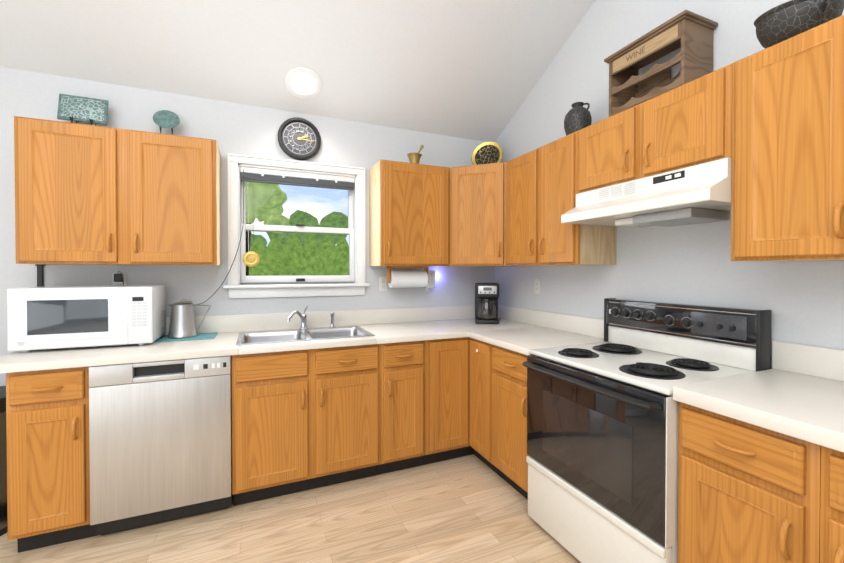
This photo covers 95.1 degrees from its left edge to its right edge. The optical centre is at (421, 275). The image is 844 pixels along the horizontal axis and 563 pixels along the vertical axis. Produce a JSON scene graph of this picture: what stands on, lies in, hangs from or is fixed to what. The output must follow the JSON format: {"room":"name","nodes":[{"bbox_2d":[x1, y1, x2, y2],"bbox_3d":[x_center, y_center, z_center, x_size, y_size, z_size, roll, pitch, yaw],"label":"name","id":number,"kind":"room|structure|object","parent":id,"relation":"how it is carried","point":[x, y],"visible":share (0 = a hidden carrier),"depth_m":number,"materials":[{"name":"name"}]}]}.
{"room":"kitchen","nodes":[
{"label":"kitchen","id":0,"kind":"room"},
{"bbox_2d":[0,67,493,385],"bbox_3d":[-1.883,0.002,2.481,5.852,2.600,0.160,0,1,-23],"label":"wall","id":1,"kind":"structure","parent":0,"point":[235,128],"depth_m":2.61,"materials":[{"name":"paint"}]},
{"bbox_2d":[35,264,44,286],"bbox_3d":[-2.216,0.103,2.239,0.036,0.533,0.023,0,1,-23],"label":"cord cover","id":2,"kind":"object","parent":1,"relation":"attached to","point":[39,274],"visible":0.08,"depth_m":2.23,"materials":[{"name":"black plastic"}]},
{"bbox_2d":[14,116,220,264],"bbox_3d":[-1.711,-0.440,2.266,0.914,0.754,0.358,0,1,-23],"label":"upper cabinet","id":3,"kind":"object","parent":1,"relation":"attached to","point":[85,194],"visible":1,"depth_m":2.12,"materials":[{"name":"brown wood"}]},
{"bbox_2d":[57,94,108,125],"bbox_3d":[-1.974,-0.931,2.252,0.228,0.227,0.114,0,1,-23],"label":"plaque","id":4,"kind":"object","parent":3,"relation":"on","point":[71,108],"visible":0.9,"depth_m":2.24,"materials":[{"name":"teal plastic"}]},
{"bbox_2d":[153,110,179,134],"bbox_3d":[-1.591,-0.925,2.404,0.144,0.212,0.057,0,1,-23],"label":"dish","id":5,"kind":"object","parent":3,"relation":"on","point":[166,119],"visible":0.88,"depth_m":2.40,"materials":[{"name":"teal ceramic"}]},
{"bbox_2d":[112,271,125,284],"bbox_3d":[-1.871,0.066,2.380,0.070,0.192,0.035,0,1,-23],"label":"electrical outlet","id":6,"kind":"object","parent":1,"relation":"attached to","point":[118,278],"visible":0.71,"depth_m":2.38,"materials":[{"name":"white plastic"}]},
{"bbox_2d":[223,153,369,298],"bbox_3d":[-0.904,-0.337,2.864,1.011,0.985,0.200,0,1,-23],"label":"window","id":7,"kind":"structure","parent":1,"relation":"in","point":[354,280],"depth_m":2.80,"materials":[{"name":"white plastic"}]},
{"bbox_2d":[198,169,243,304],"bbox_3d":[-1.386,-0.188,2.557,0.380,1.060,0.034,0,1,-23],"label":"cord","id":8,"kind":"object","parent":7,"relation":"hanging from","point":[240,238],"visible":0.79,"depth_m":2.61,"materials":[{"name":"plastic"}]},
{"bbox_2d":[240,167,354,266],"bbox_3d":[-0.892,-0.408,2.834,0.799,0.692,0.036,0,1,-23],"label":"window blind","id":9,"kind":"object","parent":7,"relation":"attached to","point":[260,175],"visible":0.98,"depth_m":2.79,"materials":[{"name":"white plastic"}]},
{"bbox_2d":[278,117,320,159],"bbox_3d":[-0.884,-0.988,2.791,0.300,0.300,0.034,0,1,-23],"label":"clock","id":10,"kind":"object","parent":1,"relation":"attached to","point":[299,138],"visible":1,"depth_m":2.79,"materials":[{"name":"black plastic"}]},
{"bbox_2d":[379,277,387,290],"bbox_3d":[-0.307,0.069,3.065,0.070,0.114,0.008,0,1,-23],"label":"electrical outlet","id":11,"kind":"object","parent":1,"relation":"attached to","point":[383,284],"visible":0.98,"depth_m":3.06,"materials":[{"name":"white plastic"}]},
{"bbox_2d":[369,160,449,266],"bbox_3d":[-0.090,-0.448,2.962,0.550,0.754,0.358,0,1,-23],"label":"upper cabinet","id":12,"kind":"object","parent":1,"relation":"attached to","point":[409,214],"visible":1,"depth_m":2.83,"materials":[{"name":"brown wood"}]},
{"bbox_2d":[386,266,428,287],"bbox_3d":[-0.111,0.012,3.013,0.334,0.165,0.132,0,1,-23],"label":"paper towel holder","id":13,"kind":"object","parent":12,"relation":"attached to","point":[400,279],"visible":1,"depth_m":2.96,"materials":[{"name":"white paper"}]},
{"bbox_2d":[407,145,423,163],"bbox_3d":[-0.047,-0.923,2.986,0.138,0.193,0.116,0,1,-23],"label":"mortar","id":14,"kind":"object","parent":12,"relation":"on","point":[414,157],"visible":0.6,"depth_m":2.95,"materials":[{"name":"gold metal"}]},
{"bbox_2d":[425,270,434,291],"bbox_3d":[0.064,0.047,3.186,0.082,0.175,0.078,0,1,-23],"label":"light","id":15,"kind":"object","parent":1,"relation":"attached to","point":[431,279],"visible":0.75,"depth_m":3.16,"materials":[{"name":"white plastic"}]},
{"bbox_2d":[435,162,514,266],"bbox_3d":[0.494,-0.449,3.073,0.608,0.754,0.614,0,1,-23],"label":"upper cabinet","id":16,"kind":"object","parent":1,"relation":"attached to","point":[477,235],"visible":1,"depth_m":2.86,"materials":[{"name":"brown wood"}]},
{"bbox_2d":[471,141,502,164],"bbox_3d":[0.537,-0.969,3.180,0.197,0.282,0.197,0,1,-23],"label":"decorative plate","id":17,"kind":"object","parent":16,"relation":"on","point":[488,152],"visible":0.71,"depth_m":3.19,"materials":[{"name":"black ceramic"}]},
{"bbox_2d":[0,454,580,562],"bbox_3d":[-0.662,1.359,-0.349,5.852,0.050,6.430,0,1,-23],"label":"floor","id":18,"kind":"structure","parent":0,"point":[473,508],"depth_m":1.97,"materials":[{"name":"brown wood"}]},
{"bbox_2d":[0,386,7,535],"bbox_3d":[-2.265,0.959,2.011,0.380,0.695,0.354,0,1,-23],"label":"trash can","id":19,"kind":"object","parent":18,"relation":"on","point":[3,487],"visible":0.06,"depth_m":1.95,"materials":[{"name":"black plastic"}]},
{"bbox_2d":[6,366,95,552],"bbox_3d":[-1.849,0.870,2.057,0.301,0.875,0.659,0,1,-23],"label":"base cabinet","id":20,"kind":"object","parent":18,"relation":"on","point":[48,460],"visible":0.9,"depth_m":1.79,"materials":[{"name":"brown wood"}]},
{"bbox_2d":[89,355,232,535],"bbox_3d":[-1.435,0.867,2.251,0.607,0.868,0.625,0,1,-23],"label":"dishwasher","id":21,"kind":"object","parent":18,"relation":"on","point":[160,437],"visible":0.85,"depth_m":1.96,"materials":[{"name":"silver metal"}]},
{"bbox_2d":[231,344,379,505],"bbox_3d":[-0.759,0.864,2.525,0.845,0.875,0.659,0,1,-23],"label":"base cabinet","id":22,"kind":"object","parent":18,"relation":"on","point":[305,420],"visible":0.98,"depth_m":2.25,"materials":[{"name":"brown wood"}]},
{"bbox_2d":[377,340,424,474],"bbox_3d":[-0.228,0.862,2.753,0.309,0.875,0.659,0,1,-23],"label":"base cabinet","id":23,"kind":"object","parent":18,"relation":"on","point":[402,405],"visible":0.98,"depth_m":2.49,"materials":[{"name":"brown wood"}]},
{"bbox_2d":[421,337,503,478],"bbox_3d":[0.395,0.860,2.893,0.944,0.875,0.894,0,1,-23],"label":"base cabinet","id":24,"kind":"object","parent":18,"relation":"on","point":[459,372],"visible":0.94,"depth_m":2.60,"materials":[{"name":"brown wood"}]},
{"bbox_2d":[0,305,523,372],"bbox_3d":[-0.651,0.384,2.562,3.120,0.338,0.667,0,1,-23],"label":"countertop","id":25,"kind":"structure","parent":24,"relation":"on","point":[242,334],"depth_m":2.55,"materials":[{"name":"laminate"}]},
{"bbox_2d":[7,285,165,352],"bbox_3d":[-1.847,0.227,2.188,0.616,0.328,0.350,0,1,-23],"label":"microwave","id":26,"kind":"object","parent":25,"relation":"on","point":[47,317],"visible":1,"depth_m":2.03,"materials":[{"name":"white plastic"}]},
{"bbox_2d":[154,332,217,341],"bbox_3d":[-1.465,0.386,2.416,0.313,0.005,0.245,0,1,-23],"label":"mat","id":27,"kind":"object","parent":25,"relation":"on","point":[198,336],"visible":0.77,"depth_m":2.36,"materials":[{"name":"teal fabric"}]},
{"bbox_2d":[168,298,210,338],"bbox_3d":[-1.467,0.263,2.438,0.236,0.241,0.156,0,1,-23],"label":"pitcher","id":28,"kind":"object","parent":27,"relation":"on","point":[182,322],"visible":1,"depth_m":2.37,"materials":[{"name":"metal"}]},
{"bbox_2d":[236,325,374,344],"bbox_3d":[-0.766,0.468,2.541,0.808,0.170,0.486,0,1,-23],"label":"sink","id":29,"kind":"object","parent":25,"relation":"in","point":[304,333],"depth_m":2.62,"materials":[{"name":"silver metal"}]},
{"bbox_2d":[287,306,334,329],"bbox_3d":[-0.766,0.295,2.687,0.347,0.172,0.203,0,1,-23],"label":"faucet","id":30,"kind":"object","parent":25,"relation":"on","point":[303,317],"depth_m":2.72,"materials":[{"name":"silver metal"}]},
{"bbox_2d":[475,283,498,323],"bbox_3d":[0.523,0.221,3.112,0.185,0.318,0.253,0,1,7],"label":"coffee maker","id":31,"kind":"object","parent":25,"relation":"on","point":[486,302],"visible":1,"depth_m":3.02,"materials":[{"name":"black plastic"}]},
{"bbox_2d":[468,309,603,354],"bbox_3d":[0.726,0.349,2.471,0.660,0.151,0.644,0,1,-23],"label":"countertop","id":32,"kind":"structure","parent":24,"relation":"on","point":[517,330],"depth_m":2.57,"materials":[{"name":"laminate"}]},
{"bbox_2d":[493,345,528,499],"bbox_3d":[0.779,0.866,2.358,0.659,0.875,0.390,0,1,-23],"label":"base cabinet","id":33,"kind":"object","parent":18,"relation":"on","point":[510,454],"visible":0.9,"depth_m":2.25,"materials":[{"name":"brown wood"}]},
{"bbox_2d":[522,298,771,562],"bbox_3d":[0.968,0.725,1.810,0.707,1.170,0.765,0,1,-23],"label":"stove","id":34,"kind":"object","parent":18,"relation":"on","point":[602,440],"visible":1,"depth_m":1.66,"materials":[{"name":"white metal"}]},
{"bbox_2d":[677,402,820,562],"bbox_3d":[1.232,0.878,1.305,0.659,0.875,0.374,0,1,-23],"label":"base cabinet","id":35,"kind":"object","parent":18,"relation":"on","point":[749,493],"visible":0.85,"depth_m":1.17,"materials":[{"name":"brown wood"}]},
{"bbox_2d":[820,446,843,562],"bbox_3d":[1.464,0.884,0.763,0.659,0.875,0.805,0,1,-23],"label":"base cabinet","id":36,"kind":"object","parent":18,"relation":"on","point":[832,512],"visible":0.81,"depth_m":0.99,"materials":[{"name":"brown wood"}]},
{"bbox_2d":[673,341,843,451],"bbox_3d":[1.410,0.359,0.910,0.635,0.160,1.226,0,1,-23],"label":"countertop","id":37,"kind":"structure","parent":36,"relation":"on","point":[797,391],"depth_m":1.27,"materials":[{"name":"laminate"}]},
{"bbox_2d":[0,0,594,141],"bbox_3d":[-0.715,-1.912,-0.516,6.052,1.735,6.630,0,1,-23],"label":"ceiling","id":38,"kind":"structure","parent":0,"point":[471,69],"depth_m":2.41,"materials":[{"name":"paint"}]},
{"bbox_2d":[284,67,321,98],"bbox_3d":[-0.795,-1.290,2.593,0.244,0.113,0.218,0,1,-23],"label":"recessed light","id":39,"kind":"object","parent":38,"relation":"in","point":[300,85],"visible":1,"depth_m":2.59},
{"bbox_2d":[494,0,843,368],"bbox_3d":[1.974,-0.827,0.650,0.200,4.300,6.230,0,1,-23],"label":"wall","id":40,"kind":"structure","parent":0,"point":[802,301],"depth_m":2.08,"materials":[{"name":"paint"}]},
{"bbox_2d":[534,279,539,293],"bbox_3d":[0.878,0.084,2.948,0.008,0.114,0.070,0,1,-23],"label":"electrical outlet","id":41,"kind":"object","parent":40,"relation":"attached to","point":[536,286],"visible":1,"depth_m":2.94,"materials":[{"name":"white plastic"}]},
{"bbox_2d":[506,130,616,265],"bbox_3d":[0.862,-0.443,2.534,0.358,0.754,0.675,0,1,-23],"label":"upper cabinet","id":42,"kind":"object","parent":40,"relation":"attached to","point":[541,187],"visible":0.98,"depth_m":2.37,"materials":[{"name":"brown wood"}]},
{"bbox_2d":[564,102,591,135],"bbox_3d":[0.960,-0.937,2.378,0.160,0.235,0.160,0,1,-23],"label":"jug","id":43,"kind":"object","parent":42,"relation":"on","point":[578,116],"visible":0.81,"depth_m":2.32,"materials":[{"name":"grey ceramic"}]},
{"bbox_2d":[578,64,731,192],"bbox_3d":[1.145,-0.634,1.871,0.358,0.357,0.762,0,1,-23],"label":"upper cabinet","id":44,"kind":"object","parent":40,"relation":"attached to","point":[688,124],"visible":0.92,"depth_m":1.71,"materials":[{"name":"brown wood"}]},
{"bbox_2d":[561,157,731,226],"bbox_3d":[1.113,-0.348,1.860,0.427,0.212,0.759,0,1,-23],"label":"range hood","id":45,"kind":"object","parent":44,"relation":"attached to","point":[698,194],"visible":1,"depth_m":1.68,"materials":[{"name":"white metal"}]},
{"bbox_2d":[604,10,717,116],"bbox_3d":[1.177,-0.992,1.938,0.233,0.355,0.436,0,1,-23],"label":"wine rack","id":46,"kind":"object","parent":44,"relation":"on","point":[690,33],"visible":0.79,"depth_m":1.85,"materials":[{"name":"brown wood"}]},
{"bbox_2d":[731,15,843,261],"bbox_3d":[1.446,-0.428,1.173,0.358,0.754,0.760,0,1,-23],"label":"upper cabinet","id":47,"kind":"object","parent":40,"relation":"attached to","point":[787,190],"visible":1,"depth_m":1.30,"materials":[{"name":"brown wood"}]},
{"bbox_2d":[754,0,843,48],"bbox_3d":[1.354,-0.898,1.385,0.248,0.153,0.245,0,1,-23],"label":"basin","id":48,"kind":"object","parent":47,"relation":"on","point":[782,22],"visible":0.73,"depth_m":1.32,"materials":[{"name":"grey stone"}]},
{"label":"outside","id":49,"kind":"structure","parent":0,"visible":0},
{"bbox_2d":[251,184,348,245],"bbox_3d":[-15.705,-26.853,61.460,140.000,65.000,0.001,0,1,-23],"label":"sky","id":50,"kind":"structure","parent":49,"point":[319,197],"depth_m":60.99,"materials":[{"name":"white"}]},
{"label":"ground","id":51,"kind":"structure","parent":49,"visible":0},
{"bbox_2d":[245,182,347,275],"bbox_3d":[-1.583,-1.903,21.229,16.995,7.198,22.239,0,1,-23],"label":"trees","id":52,"kind":"object","parent":51,"relation":"on","point":[271,193],"depth_m":9.36,"materials":[{"name":"green plant"}]},
{"bbox_2d":[249,233,348,275],"bbox_3d":[-3.685,-0.005,15.234,18.840,3.533,1.843,0,1,-23],"label":"hedge","id":53,"kind":"object","parent":51,"relation":"on","point":[275,259],"depth_m":14.54,"materials":[{"name":"green plant"}]}
]}

